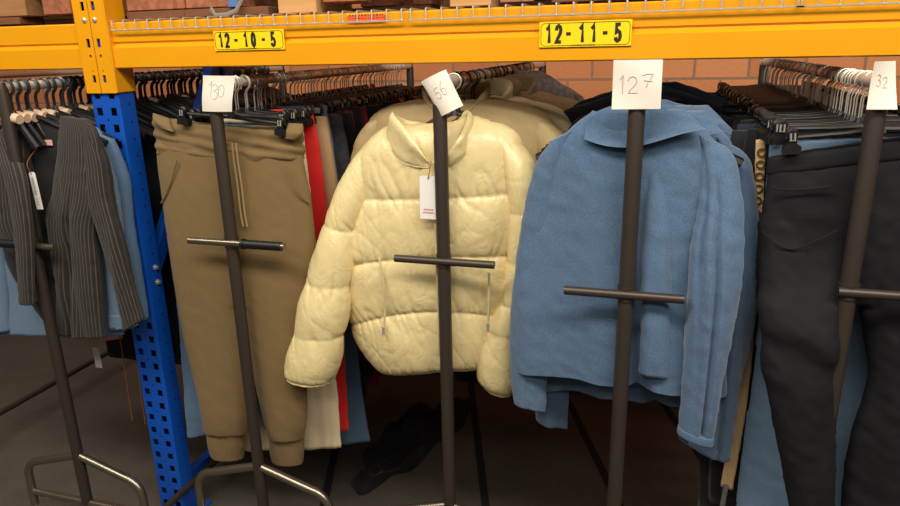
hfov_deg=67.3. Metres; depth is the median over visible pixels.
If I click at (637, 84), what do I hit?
number card
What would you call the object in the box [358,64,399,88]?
hanger
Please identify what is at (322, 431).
trousers
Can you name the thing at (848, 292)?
clothes rack
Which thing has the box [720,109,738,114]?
trousers
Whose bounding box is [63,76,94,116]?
hanger
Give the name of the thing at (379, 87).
hanger
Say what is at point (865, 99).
hanger
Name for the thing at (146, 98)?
hanger
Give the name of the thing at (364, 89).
hanger
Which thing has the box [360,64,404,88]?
hanger
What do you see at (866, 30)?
beam
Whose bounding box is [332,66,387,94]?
hanger
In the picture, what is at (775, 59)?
hanger
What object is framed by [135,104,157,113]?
hanger
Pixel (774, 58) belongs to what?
hanger
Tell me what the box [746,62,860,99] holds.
hanger
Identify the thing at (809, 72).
hanger
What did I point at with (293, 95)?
hanger
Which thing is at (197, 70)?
hanger
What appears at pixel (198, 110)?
hanger
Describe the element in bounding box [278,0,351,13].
carton
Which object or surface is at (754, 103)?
hanger
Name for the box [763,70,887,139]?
hanger
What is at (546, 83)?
cardigan
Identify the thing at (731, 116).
trousers
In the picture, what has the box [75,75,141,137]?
hanger
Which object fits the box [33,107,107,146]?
hanger
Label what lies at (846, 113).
hanger
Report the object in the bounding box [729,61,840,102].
hanger
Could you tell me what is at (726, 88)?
hanger
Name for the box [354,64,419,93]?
hanger
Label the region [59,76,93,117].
hanger
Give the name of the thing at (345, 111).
trousers
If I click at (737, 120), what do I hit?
trousers
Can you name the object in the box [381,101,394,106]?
trousers
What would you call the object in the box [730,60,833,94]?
hanger
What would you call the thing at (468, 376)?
trousers
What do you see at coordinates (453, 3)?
pallet
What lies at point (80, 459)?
clothes rack
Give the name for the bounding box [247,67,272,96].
hanger
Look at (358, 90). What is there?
hanger
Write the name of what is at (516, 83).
padded jacket
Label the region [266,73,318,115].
hanger
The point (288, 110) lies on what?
hanger
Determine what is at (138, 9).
pallet
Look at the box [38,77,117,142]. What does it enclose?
hanger
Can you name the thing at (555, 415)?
jacket
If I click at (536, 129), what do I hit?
padded jacket
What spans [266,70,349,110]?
hanger
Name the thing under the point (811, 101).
hanger
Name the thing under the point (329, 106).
hanger
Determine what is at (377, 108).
trousers
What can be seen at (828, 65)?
hanger
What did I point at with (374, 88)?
hanger
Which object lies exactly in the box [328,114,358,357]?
trousers
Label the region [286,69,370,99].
hanger
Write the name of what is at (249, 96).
hanger
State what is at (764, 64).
hanger
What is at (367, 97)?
hanger
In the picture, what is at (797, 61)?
hanger
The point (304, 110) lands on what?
hanger
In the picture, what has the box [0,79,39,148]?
hanger
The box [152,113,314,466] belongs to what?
joggers
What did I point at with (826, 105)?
hanger
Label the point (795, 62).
hanger
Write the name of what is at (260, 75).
hanger
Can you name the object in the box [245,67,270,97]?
hanger
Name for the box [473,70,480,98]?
hanger
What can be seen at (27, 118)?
hanger
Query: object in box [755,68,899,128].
hanger
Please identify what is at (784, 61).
hanger
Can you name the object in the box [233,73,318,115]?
hanger
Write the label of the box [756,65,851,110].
hanger
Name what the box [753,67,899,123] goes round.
hanger
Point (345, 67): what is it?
hanger
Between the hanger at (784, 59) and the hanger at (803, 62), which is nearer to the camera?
the hanger at (803, 62)
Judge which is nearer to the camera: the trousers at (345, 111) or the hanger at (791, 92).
the hanger at (791, 92)
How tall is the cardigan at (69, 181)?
0.652 m
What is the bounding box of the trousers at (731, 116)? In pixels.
[730,115,750,117]
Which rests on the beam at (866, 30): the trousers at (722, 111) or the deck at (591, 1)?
the deck at (591, 1)
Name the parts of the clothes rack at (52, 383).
hanging rail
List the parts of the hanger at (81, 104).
neck plate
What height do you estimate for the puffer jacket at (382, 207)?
0.750 m
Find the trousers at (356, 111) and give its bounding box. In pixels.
[348,107,373,376]
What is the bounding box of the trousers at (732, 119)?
[730,118,733,128]
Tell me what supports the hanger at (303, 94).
hanging from the clothes rack at (231, 241)
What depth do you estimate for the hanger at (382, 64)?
2.73 m
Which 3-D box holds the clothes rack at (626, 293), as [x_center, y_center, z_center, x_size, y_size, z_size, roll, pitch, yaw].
[0.585,0.159,2.172,0.488,1.467,1.505,4,18,16]
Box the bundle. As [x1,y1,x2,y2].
[209,0,242,16]
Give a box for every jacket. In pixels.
[284,110,534,397]
[350,79,563,163]
[459,78,571,132]
[467,77,568,110]
[498,74,578,107]
[509,106,744,447]
[536,105,758,462]
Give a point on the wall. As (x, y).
(589, 79)
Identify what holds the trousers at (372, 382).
hanging from the hanger at (309, 98)
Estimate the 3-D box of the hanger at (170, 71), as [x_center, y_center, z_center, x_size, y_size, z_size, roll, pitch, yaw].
[-0.998,-0.562,2.445,0.412,0.193,0.041,5,18,19]
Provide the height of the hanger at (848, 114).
0.135 m
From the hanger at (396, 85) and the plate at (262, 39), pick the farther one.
the hanger at (396, 85)
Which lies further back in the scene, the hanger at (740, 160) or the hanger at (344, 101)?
the hanger at (344, 101)
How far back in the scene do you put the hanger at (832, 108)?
1.48 m
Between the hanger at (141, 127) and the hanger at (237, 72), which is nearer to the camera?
the hanger at (141, 127)
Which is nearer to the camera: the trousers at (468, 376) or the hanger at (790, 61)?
the hanger at (790, 61)
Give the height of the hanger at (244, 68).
0.193 m
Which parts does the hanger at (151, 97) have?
neck plate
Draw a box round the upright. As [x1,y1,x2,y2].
[81,1,234,505]
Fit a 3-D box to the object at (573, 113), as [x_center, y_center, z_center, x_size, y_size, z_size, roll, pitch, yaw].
[0.497,-0.140,1.877,0.497,0.595,0.051,3,17,13]
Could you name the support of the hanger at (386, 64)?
hanging from the clothes rack at (231, 241)
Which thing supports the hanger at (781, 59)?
hanging from the clothes rack at (848, 292)
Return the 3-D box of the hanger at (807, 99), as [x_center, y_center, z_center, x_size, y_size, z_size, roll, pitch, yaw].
[0.917,-0.414,1.726,0.321,0.135,0.026,5,18,20]
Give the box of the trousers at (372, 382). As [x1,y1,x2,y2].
[360,107,379,387]
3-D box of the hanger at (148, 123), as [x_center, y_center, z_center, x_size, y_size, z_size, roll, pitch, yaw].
[-1.096,-0.471,2.154,0.412,0.193,0.041,3,17,14]
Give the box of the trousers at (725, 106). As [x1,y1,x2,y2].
[722,104,739,108]
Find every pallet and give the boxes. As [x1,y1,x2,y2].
[0,0,128,26]
[126,0,450,19]
[435,0,668,8]
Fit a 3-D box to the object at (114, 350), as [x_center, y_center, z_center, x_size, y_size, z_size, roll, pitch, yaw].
[-1.070,-0.040,2.333,0.499,0.903,0.053,3,17,14]
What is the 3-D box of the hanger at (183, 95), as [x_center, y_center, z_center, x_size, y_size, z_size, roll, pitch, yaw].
[-0.985,-0.575,2.489,0.412,0.192,0.051,3,17,13]
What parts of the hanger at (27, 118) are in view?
neck plate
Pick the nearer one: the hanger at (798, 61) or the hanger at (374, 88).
the hanger at (798, 61)
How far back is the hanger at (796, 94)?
1.89 m
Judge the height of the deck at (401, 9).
0.030 m
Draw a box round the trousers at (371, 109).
[364,106,375,117]
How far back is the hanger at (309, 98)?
2.16 m
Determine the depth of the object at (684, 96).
1.86 m
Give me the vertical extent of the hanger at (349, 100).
0.135 m
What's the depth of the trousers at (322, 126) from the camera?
1.92 m
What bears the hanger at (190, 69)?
hanging from the clothes rack at (80, 459)
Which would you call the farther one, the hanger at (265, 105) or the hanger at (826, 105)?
the hanger at (265, 105)
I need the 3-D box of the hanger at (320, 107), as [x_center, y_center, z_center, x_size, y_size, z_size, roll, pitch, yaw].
[-0.508,-0.449,1.947,0.321,0.135,0.027,4,18,17]
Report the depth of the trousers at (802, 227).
1.32 m
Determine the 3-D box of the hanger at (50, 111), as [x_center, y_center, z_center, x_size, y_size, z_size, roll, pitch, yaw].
[-1.153,-0.407,1.950,0.412,0.192,0.051,4,18,16]
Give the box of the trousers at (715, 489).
[708,129,899,505]
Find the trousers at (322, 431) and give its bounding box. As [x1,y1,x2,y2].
[224,119,341,451]
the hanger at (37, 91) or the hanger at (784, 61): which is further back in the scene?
the hanger at (784, 61)
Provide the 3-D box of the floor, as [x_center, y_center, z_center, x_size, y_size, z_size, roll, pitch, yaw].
[-1.645,1.706,0.116,17.000,0.200,8.300,4,18,16]
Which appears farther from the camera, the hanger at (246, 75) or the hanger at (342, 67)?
the hanger at (342, 67)
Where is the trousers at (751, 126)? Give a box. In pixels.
[737,124,755,129]
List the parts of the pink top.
orange cord, orange cord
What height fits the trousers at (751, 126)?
0.801 m
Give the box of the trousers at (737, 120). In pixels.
[732,116,753,129]
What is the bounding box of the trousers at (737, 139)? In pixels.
[698,130,746,505]
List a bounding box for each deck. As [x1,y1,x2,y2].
[110,8,414,31]
[408,0,804,20]
[796,0,899,7]
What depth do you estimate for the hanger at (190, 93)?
2.52 m
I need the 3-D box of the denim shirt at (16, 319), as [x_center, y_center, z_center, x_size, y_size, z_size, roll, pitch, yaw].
[-1.229,-0.041,2.038,0.638,0.705,0.056,4,18,17]
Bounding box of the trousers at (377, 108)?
[365,105,385,375]
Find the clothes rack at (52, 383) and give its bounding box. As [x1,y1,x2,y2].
[0,69,107,415]
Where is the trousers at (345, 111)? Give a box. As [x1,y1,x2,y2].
[345,111,355,136]
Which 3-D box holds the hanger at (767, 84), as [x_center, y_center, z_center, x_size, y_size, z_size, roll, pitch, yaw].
[1.116,-0.613,2.367,0.321,0.135,0.026,4,18,18]
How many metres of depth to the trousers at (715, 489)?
1.62 m
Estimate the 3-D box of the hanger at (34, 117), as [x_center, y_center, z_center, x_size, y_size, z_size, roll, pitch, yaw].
[-1.173,-0.387,1.886,0.412,0.192,0.051,4,18,16]
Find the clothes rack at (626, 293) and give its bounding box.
[564,109,684,505]
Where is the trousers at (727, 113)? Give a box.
[725,111,745,116]
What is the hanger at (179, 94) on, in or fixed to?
hanging from the clothes rack at (80, 459)
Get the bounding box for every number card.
[202,75,234,111]
[421,69,462,115]
[612,59,662,108]
[866,61,896,109]
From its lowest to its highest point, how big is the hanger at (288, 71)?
0.135 m
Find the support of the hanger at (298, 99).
hanging from the clothes rack at (231, 241)
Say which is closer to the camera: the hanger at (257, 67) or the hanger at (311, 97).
the hanger at (311, 97)
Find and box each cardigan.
[0,116,144,338]
[511,70,584,101]
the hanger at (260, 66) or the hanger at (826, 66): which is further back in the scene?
the hanger at (260, 66)
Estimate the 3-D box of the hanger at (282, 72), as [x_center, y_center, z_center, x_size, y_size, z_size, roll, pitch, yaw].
[-0.496,-0.473,2.025,0.321,0.135,0.026,4,18,15]
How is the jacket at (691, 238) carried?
hanging from the hanger at (740, 160)
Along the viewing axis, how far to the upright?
2.15 m
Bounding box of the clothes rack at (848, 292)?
[758,58,899,422]
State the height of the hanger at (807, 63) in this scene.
0.135 m
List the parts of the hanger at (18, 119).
neck plate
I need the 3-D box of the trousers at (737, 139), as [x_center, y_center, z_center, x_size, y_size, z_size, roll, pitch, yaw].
[0.817,0.211,1.577,0.439,0.981,0.046,3,17,14]
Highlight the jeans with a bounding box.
[736,135,899,505]
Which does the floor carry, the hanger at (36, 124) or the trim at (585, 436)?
the trim at (585, 436)
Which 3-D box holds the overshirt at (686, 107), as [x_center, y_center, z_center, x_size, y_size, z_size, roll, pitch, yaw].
[0.440,0.068,1.618,0.483,0.850,0.125,6,18,22]
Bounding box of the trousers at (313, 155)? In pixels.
[273,109,348,431]
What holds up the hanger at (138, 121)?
hanging from the clothes rack at (80, 459)
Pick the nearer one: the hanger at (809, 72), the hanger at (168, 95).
the hanger at (809, 72)
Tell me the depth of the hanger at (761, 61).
2.48 m
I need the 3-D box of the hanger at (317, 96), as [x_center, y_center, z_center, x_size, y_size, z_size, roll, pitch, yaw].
[-0.438,-0.535,2.225,0.321,0.135,0.027,3,17,13]
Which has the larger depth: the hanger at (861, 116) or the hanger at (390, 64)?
the hanger at (390, 64)
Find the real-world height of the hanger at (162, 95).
0.193 m
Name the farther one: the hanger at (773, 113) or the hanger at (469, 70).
the hanger at (469, 70)
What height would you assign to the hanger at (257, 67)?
0.193 m
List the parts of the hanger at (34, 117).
neck plate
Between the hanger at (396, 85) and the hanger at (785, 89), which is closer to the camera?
the hanger at (785, 89)
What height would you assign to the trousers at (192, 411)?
1.033 m
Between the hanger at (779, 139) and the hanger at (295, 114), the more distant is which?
the hanger at (295, 114)
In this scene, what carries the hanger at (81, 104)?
hanging from the clothes rack at (80, 459)
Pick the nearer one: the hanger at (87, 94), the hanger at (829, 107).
the hanger at (829, 107)
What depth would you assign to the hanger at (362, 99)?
2.21 m
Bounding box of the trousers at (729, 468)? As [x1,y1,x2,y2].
[720,139,765,505]
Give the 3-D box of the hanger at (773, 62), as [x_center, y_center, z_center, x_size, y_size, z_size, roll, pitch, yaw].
[1.086,-0.576,2.248,0.321,0.135,0.027,3,17,13]
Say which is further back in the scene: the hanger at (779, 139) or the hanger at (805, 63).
the hanger at (805, 63)
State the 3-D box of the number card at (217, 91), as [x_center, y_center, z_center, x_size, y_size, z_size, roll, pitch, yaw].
[-0.578,-0.395,1.677,0.104,0.088,0.014,4,18,16]
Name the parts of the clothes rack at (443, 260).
post, hanging rail, post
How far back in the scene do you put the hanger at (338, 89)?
2.61 m
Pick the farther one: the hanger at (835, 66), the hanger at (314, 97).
the hanger at (314, 97)
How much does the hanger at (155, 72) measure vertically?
0.193 m
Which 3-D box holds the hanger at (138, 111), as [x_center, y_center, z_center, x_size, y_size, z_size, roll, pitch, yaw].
[-1.078,-0.482,2.191,0.412,0.193,0.041,4,18,16]
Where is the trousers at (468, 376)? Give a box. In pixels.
[454,371,478,382]
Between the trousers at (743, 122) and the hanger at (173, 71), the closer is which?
the trousers at (743, 122)
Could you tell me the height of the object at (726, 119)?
0.595 m
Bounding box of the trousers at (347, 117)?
[340,112,366,402]
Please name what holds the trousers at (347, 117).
hanging from the hanger at (295, 100)
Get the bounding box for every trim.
[320,448,338,505]
[468,383,489,505]
[568,397,623,505]
[658,401,698,458]
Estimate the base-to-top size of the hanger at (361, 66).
0.135 m
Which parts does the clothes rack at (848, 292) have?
post, hanging rail, post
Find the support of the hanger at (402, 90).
hanging from the clothes rack at (231, 241)
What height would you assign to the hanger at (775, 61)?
0.135 m
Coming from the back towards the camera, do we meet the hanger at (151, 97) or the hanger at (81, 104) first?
the hanger at (151, 97)
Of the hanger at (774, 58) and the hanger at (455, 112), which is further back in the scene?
the hanger at (774, 58)
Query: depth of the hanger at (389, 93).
2.44 m
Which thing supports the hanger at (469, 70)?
hanging from the clothes rack at (443, 260)
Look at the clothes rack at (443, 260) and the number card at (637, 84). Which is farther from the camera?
the clothes rack at (443, 260)
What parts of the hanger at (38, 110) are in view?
neck plate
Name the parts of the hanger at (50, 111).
neck plate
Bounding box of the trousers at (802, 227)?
[755,137,899,505]
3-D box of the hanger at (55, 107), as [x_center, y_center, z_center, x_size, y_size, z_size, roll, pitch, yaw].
[-1.143,-0.415,1.974,0.412,0.193,0.042,6,19,24]
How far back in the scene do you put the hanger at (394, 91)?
2.51 m
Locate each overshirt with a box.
[535,103,696,449]
[661,99,731,138]
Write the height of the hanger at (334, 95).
0.135 m
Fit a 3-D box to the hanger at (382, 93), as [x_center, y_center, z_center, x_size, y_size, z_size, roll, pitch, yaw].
[-0.379,-0.584,2.382,0.321,0.135,0.026,3,17,13]
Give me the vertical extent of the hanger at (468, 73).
0.183 m
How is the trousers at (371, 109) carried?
hanging from the hanger at (317, 96)
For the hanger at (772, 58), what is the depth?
2.32 m
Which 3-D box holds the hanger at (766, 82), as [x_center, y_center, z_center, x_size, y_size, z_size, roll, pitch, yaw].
[1.137,-0.631,2.424,0.321,0.135,0.026,4,18,18]
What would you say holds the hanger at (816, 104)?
hanging from the clothes rack at (848, 292)
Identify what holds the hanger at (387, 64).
hanging from the clothes rack at (231, 241)
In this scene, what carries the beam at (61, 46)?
attached to the upright
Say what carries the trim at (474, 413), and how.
on the floor
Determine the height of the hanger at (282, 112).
0.135 m
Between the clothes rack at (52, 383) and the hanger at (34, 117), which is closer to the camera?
the hanger at (34, 117)
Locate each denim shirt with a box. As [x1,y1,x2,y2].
[0,148,138,336]
[96,127,148,328]
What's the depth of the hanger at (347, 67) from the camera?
2.44 m
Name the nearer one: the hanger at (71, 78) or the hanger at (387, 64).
the hanger at (71, 78)
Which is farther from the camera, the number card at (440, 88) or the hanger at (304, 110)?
the hanger at (304, 110)
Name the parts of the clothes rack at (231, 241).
post, hanging rail, post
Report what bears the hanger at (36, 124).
hanging from the clothes rack at (80, 459)
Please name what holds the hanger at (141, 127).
hanging from the clothes rack at (80, 459)
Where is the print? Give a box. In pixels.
[349,14,382,18]
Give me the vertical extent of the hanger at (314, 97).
0.135 m
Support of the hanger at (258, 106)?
hanging from the clothes rack at (231, 241)
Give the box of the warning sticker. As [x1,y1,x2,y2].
[347,14,384,20]
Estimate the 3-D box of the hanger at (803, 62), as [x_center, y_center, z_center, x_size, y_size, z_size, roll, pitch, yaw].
[0.959,-0.450,1.841,0.321,0.135,0.027,4,18,18]
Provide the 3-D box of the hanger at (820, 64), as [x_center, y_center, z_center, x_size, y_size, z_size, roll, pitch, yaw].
[0.895,-0.390,1.648,0.321,0.135,0.026,2,17,12]
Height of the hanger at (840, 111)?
0.135 m
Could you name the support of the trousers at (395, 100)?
hanging from the hanger at (347, 67)
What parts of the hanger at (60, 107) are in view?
neck plate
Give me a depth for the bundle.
1.77 m
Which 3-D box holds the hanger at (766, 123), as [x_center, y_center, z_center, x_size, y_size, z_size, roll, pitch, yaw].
[0.788,-0.287,1.319,0.321,0.135,0.027,4,18,18]
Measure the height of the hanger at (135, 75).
0.193 m
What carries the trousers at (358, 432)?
hanging from the hanger at (320, 107)
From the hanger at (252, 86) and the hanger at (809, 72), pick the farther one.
the hanger at (252, 86)
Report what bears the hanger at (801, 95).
hanging from the clothes rack at (848, 292)
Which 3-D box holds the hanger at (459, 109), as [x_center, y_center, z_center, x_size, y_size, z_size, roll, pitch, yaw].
[0.019,-0.361,1.700,0.246,0.183,0.033,6,18,23]
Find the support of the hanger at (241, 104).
hanging from the clothes rack at (231, 241)
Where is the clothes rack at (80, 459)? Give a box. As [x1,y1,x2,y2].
[0,66,286,505]
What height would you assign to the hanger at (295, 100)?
0.135 m
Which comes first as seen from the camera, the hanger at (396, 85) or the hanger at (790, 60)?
the hanger at (790, 60)
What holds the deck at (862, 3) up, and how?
on the beam at (866, 30)
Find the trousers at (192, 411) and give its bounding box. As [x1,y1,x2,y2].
[176,123,265,437]
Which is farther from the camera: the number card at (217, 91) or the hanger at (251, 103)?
the hanger at (251, 103)
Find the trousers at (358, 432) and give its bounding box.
[235,105,369,444]
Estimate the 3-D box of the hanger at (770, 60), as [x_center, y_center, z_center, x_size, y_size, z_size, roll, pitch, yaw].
[1.111,-0.601,2.326,0.321,0.135,0.026,4,18,17]
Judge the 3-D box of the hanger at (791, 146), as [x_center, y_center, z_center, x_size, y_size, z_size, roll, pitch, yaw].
[0.783,-0.249,1.218,0.321,0.148,0.026,4,18,16]
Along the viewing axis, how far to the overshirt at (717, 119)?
1.52 m
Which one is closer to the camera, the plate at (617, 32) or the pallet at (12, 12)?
the plate at (617, 32)
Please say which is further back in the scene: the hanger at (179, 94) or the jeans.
the hanger at (179, 94)
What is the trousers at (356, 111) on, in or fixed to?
hanging from the hanger at (344, 101)
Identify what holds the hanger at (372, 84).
hanging from the clothes rack at (231, 241)
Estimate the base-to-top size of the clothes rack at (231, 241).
1.467 m
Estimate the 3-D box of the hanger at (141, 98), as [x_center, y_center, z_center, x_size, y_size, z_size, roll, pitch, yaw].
[-1.043,-0.517,2.302,0.412,0.193,0.041,4,18,17]
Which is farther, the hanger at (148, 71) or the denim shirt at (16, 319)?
the hanger at (148, 71)
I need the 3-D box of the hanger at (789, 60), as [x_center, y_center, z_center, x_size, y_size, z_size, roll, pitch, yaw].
[1.018,-0.510,2.035,0.321,0.135,0.027,1,17,8]
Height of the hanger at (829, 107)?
0.135 m
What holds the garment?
on the floor
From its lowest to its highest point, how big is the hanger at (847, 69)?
0.135 m
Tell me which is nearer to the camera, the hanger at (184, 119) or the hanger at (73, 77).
the hanger at (184, 119)
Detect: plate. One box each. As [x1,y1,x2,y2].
[213,29,284,50]
[539,19,632,47]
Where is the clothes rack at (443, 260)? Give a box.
[393,62,545,505]
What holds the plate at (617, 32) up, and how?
attached to the beam at (866, 30)
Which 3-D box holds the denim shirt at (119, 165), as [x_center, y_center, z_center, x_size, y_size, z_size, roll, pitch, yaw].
[-1.221,-0.055,2.070,0.642,0.705,0.061,3,17,15]
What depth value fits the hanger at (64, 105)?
1.98 m
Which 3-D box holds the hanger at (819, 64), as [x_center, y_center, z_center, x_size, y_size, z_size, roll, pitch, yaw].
[0.912,-0.401,1.685,0.321,0.135,0.026,1,17,9]
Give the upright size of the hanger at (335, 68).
0.135 m
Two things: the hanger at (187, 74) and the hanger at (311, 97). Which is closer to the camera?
the hanger at (311, 97)
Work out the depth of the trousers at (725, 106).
1.90 m
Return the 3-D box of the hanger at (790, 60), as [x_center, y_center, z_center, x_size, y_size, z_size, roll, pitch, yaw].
[1.010,-0.504,2.017,0.321,0.135,0.026,1,17,6]
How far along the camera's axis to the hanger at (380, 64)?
2.72 m
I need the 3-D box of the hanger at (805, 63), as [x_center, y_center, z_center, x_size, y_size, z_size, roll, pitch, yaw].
[0.947,-0.438,1.802,0.321,0.135,0.026,3,17,14]
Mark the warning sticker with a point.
(361, 17)
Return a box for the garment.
[351,397,476,494]
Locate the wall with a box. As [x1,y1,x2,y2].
[0,0,899,124]
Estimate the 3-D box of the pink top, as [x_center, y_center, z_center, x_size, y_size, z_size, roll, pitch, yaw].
[-1.183,0.091,2.381,0.279,1.129,0.045,4,18,16]
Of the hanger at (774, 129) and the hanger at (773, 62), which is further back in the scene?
the hanger at (773, 62)
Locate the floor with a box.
[0,336,698,505]
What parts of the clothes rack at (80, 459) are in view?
post, hanging rail, post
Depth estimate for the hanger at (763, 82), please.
2.48 m
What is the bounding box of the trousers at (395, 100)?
[388,98,398,103]
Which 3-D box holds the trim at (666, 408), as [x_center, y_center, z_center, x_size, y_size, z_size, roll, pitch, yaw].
[0.978,0.843,2.415,0.028,0.006,1.382,-2,17,-3]
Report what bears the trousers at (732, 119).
hanging from the hanger at (828, 65)
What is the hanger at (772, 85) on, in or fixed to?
hanging from the clothes rack at (848, 292)
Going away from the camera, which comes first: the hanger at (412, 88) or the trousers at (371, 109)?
the trousers at (371, 109)
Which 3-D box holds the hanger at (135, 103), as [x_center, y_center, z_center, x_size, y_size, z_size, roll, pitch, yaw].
[-1.065,-0.500,2.247,0.412,0.193,0.042,5,18,19]
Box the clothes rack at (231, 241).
[187,64,413,505]
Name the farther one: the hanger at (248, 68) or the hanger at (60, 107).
the hanger at (248, 68)
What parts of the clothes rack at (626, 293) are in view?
post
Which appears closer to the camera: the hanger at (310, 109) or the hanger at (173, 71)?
the hanger at (310, 109)
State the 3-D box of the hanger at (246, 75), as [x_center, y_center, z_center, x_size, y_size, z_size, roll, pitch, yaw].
[-0.554,-0.417,1.846,0.321,0.135,0.026,6,18,22]
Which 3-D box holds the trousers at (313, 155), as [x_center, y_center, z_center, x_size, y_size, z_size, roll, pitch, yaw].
[-0.505,0.104,2.048,0.376,1.068,0.032,4,18,16]
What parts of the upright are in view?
plate, post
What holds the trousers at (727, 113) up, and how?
hanging from the hanger at (754, 103)
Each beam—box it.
[0,0,101,92]
[87,0,899,92]
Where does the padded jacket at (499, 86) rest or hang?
hanging from the hanger
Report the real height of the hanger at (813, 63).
0.135 m
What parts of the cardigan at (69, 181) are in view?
panel, panel, panel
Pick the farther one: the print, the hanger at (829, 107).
the print
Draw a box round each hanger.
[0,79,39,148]
[0,79,59,129]
[10,79,46,147]
[22,78,46,139]
[28,78,42,121]
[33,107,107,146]
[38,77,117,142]
[40,77,103,131]
[41,108,67,115]
[54,77,119,131]
[55,76,94,118]
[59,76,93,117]
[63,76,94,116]
[68,76,94,115]
[74,76,147,139]
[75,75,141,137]
[81,75,142,139]
[85,93,153,138]
[133,73,177,118]
[135,72,178,117]
[135,102,172,118]
[135,103,166,116]
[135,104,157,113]
[136,109,152,119]
[137,115,153,128]
[138,121,154,137]
[140,72,177,112]
[146,72,178,111]
[148,71,179,107]
[152,71,188,109]
[157,71,191,108]
[162,70,192,106]
[167,70,193,104]
[171,70,194,102]
[174,70,194,100]
[177,81,286,135]
[179,70,193,98]
[182,69,195,97]
[186,69,195,96]
[189,77,290,125]
[190,69,195,94]
[192,69,200,94]
[193,75,293,122]
[196,75,304,125]
[200,75,302,123]
[223,75,293,112]
[232,67,256,99]
[232,73,315,117]
[232,73,323,115]
[232,74,303,111]
[233,67,262,98]
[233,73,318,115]
[239,67,267,98]
[239,72,328,116]
[243,72,332,113]
[243,72,333,113]
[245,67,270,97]
[246,71,340,112]
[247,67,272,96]
[248,72,339,114]
[249,74,311,125]
[251,66,277,96]
[254,66,281,96]
[255,71,342,112]
[256,74,316,124]
[259,75,306,108]
[260,66,285,95]
[260,71,344,111]
[264,66,289,95]
[264,70,352,106]
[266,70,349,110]
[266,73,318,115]
[267,70,354,106]
[272,70,355,106]
[276,69,357,106]
[281,69,370,104]
[286,69,364,106]
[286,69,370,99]
[292,68,374,104]
[296,68,378,104]
[300,68,380,104]
[302,68,382,104]
[307,67,385,100]
[308,67,385,100]
[312,67,381,96]
[314,69,359,106]
[315,67,387,100]
[318,67,392,100]
[321,66,400,101]
[324,66,398,98]
[328,66,399,94]
[331,66,403,99]
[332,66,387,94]
[333,65,410,99]
[337,65,407,96]
[341,65,413,98]
[347,64,415,94]
[350,64,416,94]
[350,66,405,99]
[354,64,418,94]
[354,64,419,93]
[357,64,422,88]
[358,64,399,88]
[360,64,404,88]
[365,64,408,88]
[369,64,411,87]
[376,65,414,94]
[386,64,421,93]
[427,73,462,122]
[451,72,463,111]
[460,71,471,111]
[467,70,478,98]
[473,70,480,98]
[535,150,743,168]
[716,58,806,91]
[719,58,811,91]
[719,61,805,86]
[720,58,813,91]
[721,58,819,95]
[722,58,800,93]
[723,58,815,95]
[723,64,813,86]
[724,59,825,95]
[726,60,812,88]
[726,60,830,97]
[727,59,822,90]
[727,59,830,92]
[728,60,837,101]
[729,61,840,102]
[729,62,824,90]
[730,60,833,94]
[730,61,835,93]
[730,66,831,91]
[731,59,834,92]
[731,61,845,102]
[732,61,847,102]
[735,62,851,103]
[736,60,834,95]
[736,60,841,95]
[736,61,847,97]
[736,62,856,103]
[738,61,855,98]
[738,62,860,107]
[739,63,867,110]
[740,63,859,110]
[740,63,867,107]
[741,62,861,100]
[743,64,865,110]
[744,63,863,102]
[745,65,825,114]
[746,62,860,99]
[748,63,866,103]
[750,65,865,110]
[750,66,897,114]
[750,72,866,105]
[751,64,848,107]
[751,66,899,115]
[751,67,898,123]
[752,64,866,105]
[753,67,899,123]
[755,67,899,123]
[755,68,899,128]
[756,61,823,90]
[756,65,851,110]
[756,68,892,128]
[757,65,888,110]
[757,69,899,136]
[758,69,899,138]
[760,70,899,139]
[761,66,899,113]
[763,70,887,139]
[765,71,899,144]
[767,69,899,120]
[768,70,892,134]
[769,68,899,118]
[771,71,885,144]
[782,125,899,154]
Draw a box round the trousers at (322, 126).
[315,116,345,356]
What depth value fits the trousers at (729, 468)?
1.56 m
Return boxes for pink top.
[92,335,145,423]
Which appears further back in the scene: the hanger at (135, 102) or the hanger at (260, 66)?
the hanger at (260, 66)
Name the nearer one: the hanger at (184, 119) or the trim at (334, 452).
the hanger at (184, 119)
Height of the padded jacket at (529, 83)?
0.696 m
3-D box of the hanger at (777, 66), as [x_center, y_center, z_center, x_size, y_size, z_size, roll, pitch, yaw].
[1.064,-0.552,2.170,0.321,0.135,0.026,4,18,18]
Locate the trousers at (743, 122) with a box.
[740,120,754,124]
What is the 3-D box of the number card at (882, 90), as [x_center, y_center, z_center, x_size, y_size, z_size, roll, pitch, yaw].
[0.747,-0.288,1.163,0.047,0.081,0.016,2,17,10]
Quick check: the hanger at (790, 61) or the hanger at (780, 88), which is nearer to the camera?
the hanger at (790, 61)
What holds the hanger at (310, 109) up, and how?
hanging from the clothes rack at (231, 241)
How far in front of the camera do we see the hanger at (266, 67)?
2.99 m
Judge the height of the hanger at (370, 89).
0.135 m
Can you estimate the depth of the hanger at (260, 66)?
2.94 m

